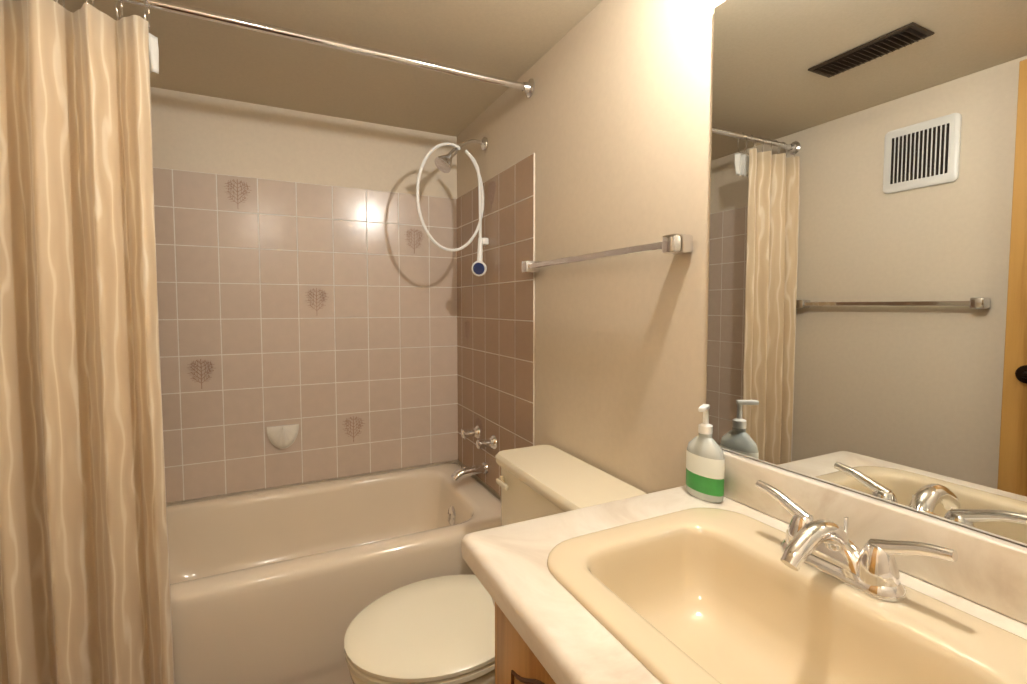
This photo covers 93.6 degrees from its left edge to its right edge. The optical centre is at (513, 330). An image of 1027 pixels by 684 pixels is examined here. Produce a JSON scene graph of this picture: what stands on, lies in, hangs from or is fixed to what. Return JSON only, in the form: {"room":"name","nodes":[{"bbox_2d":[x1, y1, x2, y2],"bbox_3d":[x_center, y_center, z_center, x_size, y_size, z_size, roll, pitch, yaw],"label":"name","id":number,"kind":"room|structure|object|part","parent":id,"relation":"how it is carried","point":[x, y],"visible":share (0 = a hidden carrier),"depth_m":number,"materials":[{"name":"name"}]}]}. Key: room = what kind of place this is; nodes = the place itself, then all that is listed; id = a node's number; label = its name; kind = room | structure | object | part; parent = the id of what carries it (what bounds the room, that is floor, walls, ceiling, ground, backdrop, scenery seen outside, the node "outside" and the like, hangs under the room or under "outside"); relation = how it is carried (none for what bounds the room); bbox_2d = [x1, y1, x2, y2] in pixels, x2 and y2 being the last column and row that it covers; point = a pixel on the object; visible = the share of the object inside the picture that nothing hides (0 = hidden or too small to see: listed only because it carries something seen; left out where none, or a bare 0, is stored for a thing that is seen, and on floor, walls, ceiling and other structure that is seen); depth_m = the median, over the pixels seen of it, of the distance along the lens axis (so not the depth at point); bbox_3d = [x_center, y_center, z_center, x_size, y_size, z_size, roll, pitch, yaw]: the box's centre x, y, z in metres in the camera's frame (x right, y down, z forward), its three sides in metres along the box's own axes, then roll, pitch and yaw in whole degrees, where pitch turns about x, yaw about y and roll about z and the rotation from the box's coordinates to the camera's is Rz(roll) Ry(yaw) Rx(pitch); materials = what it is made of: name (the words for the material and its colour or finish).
{"room":"bathroom","nodes":[
{"label":"bathroom","id":0,"kind":"room"},
{"bbox_2d":[150,87,458,505],"bbox_3d":[-0.994,0.079,2.237,1.524,2.130,0.080,-1,3,-26],"label":"wall","id":1,"kind":"structure","parent":0,"point":[200,133],"depth_m":2.15,"materials":[{"name":"paint"}]},
{"bbox_2d":[187,359,214,388],"bbox_3d":[-1.313,0.180,2.032,0.105,0.126,0.002,-1,3,-26],"label":"wall tile","id":2,"kind":"structure","parent":1,"relation":"attached to","point":[211,364],"depth_m":2.03,"materials":[{"name":"beige tile"}]},
{"bbox_2d":[224,179,251,205],"bbox_3d":[-1.177,-0.584,2.060,0.104,0.126,0.002,-1,3,-26],"label":"wall tile","id":3,"kind":"structure","parent":1,"relation":"attached to","point":[228,182],"depth_m":2.06,"materials":[{"name":"beige tile"}]},
{"bbox_2d":[153,167,457,502],"bbox_3d":[-0.975,0.018,2.195,1.524,1.372,0.006,-1,3,-26],"label":"wall tile","id":4,"kind":"structure","parent":1,"relation":"attached to","point":[372,343],"depth_m":2.19,"materials":[{"name":"beige tile"}]},
{"bbox_2d":[267,424,298,448],"bbox_3d":[-1.032,0.479,2.163,0.132,0.105,0.044,-1,3,-26],"label":"soap dish","id":5,"kind":"object","parent":4,"relation":"attached to","point":[282,436],"visible":1,"depth_m":2.15,"materials":[{"name":"white ceramic"}]},
{"bbox_2d":[305,288,326,310],"bbox_3d":[-0.903,-0.133,2.218,0.104,0.126,0.002,-1,3,-26],"label":"wall tile","id":6,"kind":"structure","parent":1,"relation":"attached to","point":[313,289],"depth_m":2.22,"materials":[{"name":"beige tile"}]},
{"bbox_2d":[342,416,364,441],"bbox_3d":[-0.766,0.471,2.317,0.104,0.126,0.002,-1,3,-26],"label":"wall tile","id":7,"kind":"structure","parent":1,"relation":"attached to","point":[347,421],"depth_m":2.32,"materials":[{"name":"beige tile"}]},
{"bbox_2d":[404,228,422,253],"bbox_3d":[-0.493,-0.448,2.405,0.105,0.126,0.002,-1,3,-26],"label":"wall tile","id":8,"kind":"structure","parent":1,"relation":"attached to","point":[416,230],"depth_m":2.40,"materials":[{"name":"beige tile"}]},
{"bbox_2d":[13,0,601,136],"bbox_3d":[-0.348,-0.948,0.873,1.684,0.060,3.000,-1,3,-26],"label":"ceiling","id":9,"kind":"structure","parent":0,"point":[514,40],"depth_m":1.66,"materials":[{"name":"paint"}]},
{"bbox_2d":[457,0,1026,547],"bbox_3d":[0.371,0.128,1.283,0.080,2.130,3.000,-1,3,-26],"label":"wall","id":10,"kind":"structure","parent":0,"point":[609,122],"depth_m":1.33,"materials":[{"name":"paint"}]},
{"bbox_2d":[464,322,469,340],"bbox_3d":[-0.229,0.010,2.392,0.002,0.126,0.105,-1,3,-26],"label":"wall tile","id":11,"kind":"structure","parent":10,"relation":"attached to","point":[468,323],"depth_m":2.39,"materials":[{"name":"brown tile"}]},
{"bbox_2d":[475,418,482,438],"bbox_3d":[-0.162,0.473,2.279,0.002,0.126,0.105,-1,3,-26],"label":"wall tile","id":12,"kind":"structure","parent":10,"relation":"attached to","point":[476,420],"depth_m":2.27,"materials":[{"name":"brown tile"}]},
{"bbox_2d":[487,181,495,210],"bbox_3d":[-0.095,-0.585,2.088,0.002,0.126,0.105,-1,3,-26],"label":"wall tile","id":13,"kind":"structure","parent":10,"relation":"attached to","point":[491,184],"depth_m":2.09,"materials":[{"name":"brown tile"}]},
{"bbox_2d":[456,153,534,495],"bbox_3d":[-0.108,0.241,2.165,0.006,1.814,0.834,-1,3,-26],"label":"wall tile","id":14,"kind":"structure","parent":10,"relation":"attached to","point":[496,355],"depth_m":2.06,"materials":[{"name":"brown tile"}]},
{"bbox_2d":[416,137,496,482],"bbox_3d":[-0.270,-0.089,2.112,0.318,1.542,0.254,-1,3,-26],"label":"shower","id":15,"kind":"object","parent":14,"relation":"attached to","point":[443,163],"visible":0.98,"depth_m":2.11,"materials":[{"name":"silver metal"}]},
{"bbox_2d":[522,233,692,272],"bbox_3d":[0.218,-0.214,1.416,0.059,0.042,0.747,-1,3,-26],"label":"towel rail","id":16,"kind":"object","parent":10,"relation":"attached to","point":[676,243],"visible":1,"depth_m":1.21,"materials":[{"name":"silver metal"}]},
{"bbox_2d":[706,0,1026,545],"bbox_3d":[0.693,-0.190,0.512,0.005,0.936,1.197,-1,3,-26],"label":"mirror","id":17,"kind":"object","parent":10,"relation":"attached to","point":[867,315],"visible":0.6,"depth_m":0.76,"materials":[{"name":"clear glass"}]},
{"bbox_3d":[-0.348,1.240,0.985,1.684,0.060,3.000,-1,3,-26],"label":"floor","id":18,"kind":"structure","parent":0,"visible":0},
{"bbox_2d":[166,463,501,683],"bbox_3d":[-0.801,0.943,1.889,1.506,0.440,0.776,-1,3,-26],"label":"bathtub","id":19,"kind":"object","parent":18,"relation":"on","point":[288,585],"visible":0.6,"depth_m":1.69,"materials":[{"name":"ceramic"}]},
{"bbox_2d":[344,445,645,683],"bbox_3d":[-0.080,0.802,1.307,0.718,0.782,0.532,-1,3,-26],"label":"toilet","id":20,"kind":"object","parent":18,"relation":"on","point":[438,630],"visible":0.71,"depth_m":1.24,"materials":[{"name":"ceramic"}]},
{"bbox_3d":[-0.183,0.759,1.254,0.488,0.046,0.386,-1,3,-26],"label":"seat","id":21,"kind":"part","parent":20,"relation":"part of","materials":[{"name":"plastic"}]},
{"bbox_2d":[461,450,1026,683],"bbox_3d":[0.432,0.756,0.448,0.573,0.960,1.227,-1,3,-26],"label":"bathroom vanity","id":22,"kind":"object","parent":18,"relation":"on","point":[762,573],"visible":0.96,"depth_m":0.70,"materials":[{"name":"beige ceramic"}]},
{"bbox_2d":[686,404,724,502],"bbox_3d":[0.395,0.249,1.006,0.060,0.194,0.091,-1,3,-26],"label":"soap dispenser","id":23,"kind":"object","parent":22,"relation":"on","point":[705,464],"visible":1,"depth_m":0.99,"materials":[{"name":"white plastic"}]},
{"bbox_2d":[547,508,1026,683],"bbox_3d":[0.336,0.428,0.635,0.429,0.141,0.547,-1,3,-26],"label":"sink","id":24,"kind":"object","parent":22,"relation":"in","point":[685,595],"depth_m":0.70,"materials":[{"name":"ceramic"}]},
{"bbox_2d":[756,480,957,601],"bbox_3d":[0.437,0.308,0.691,0.149,0.091,0.270,-1,3,-26],"label":"faucet","id":25,"kind":"object","parent":22,"relation":"on","point":[820,554],"depth_m":0.67,"materials":[{"name":"silver metal"}]},
{"bbox_3d":[-1.068,0.164,0.575,0.080,2.130,3.000,-1,3,-26],"label":"wall","id":26,"kind":"structure","parent":0,"visible":0},
{"bbox_2d":[118,0,534,97],"bbox_3d":[-0.620,-0.871,1.429,1.522,0.064,0.064,-1,3,-26],"label":"shower curtain rod","id":27,"kind":"object","parent":26,"relation":"attached to","point":[528,87],"visible":1,"depth_m":1.45,"materials":[{"name":"silver metal"}]},
{"bbox_2d":[0,0,173,683],"bbox_3d":[-1.101,0.148,1.209,0.381,2.047,0.117,-1,3,-26],"label":"shower curtain","id":28,"kind":"object","parent":27,"relation":"hanging from","point":[85,597],"visible":1,"depth_m":1.20,"materials":[{"name":"fabric"}]}
]}

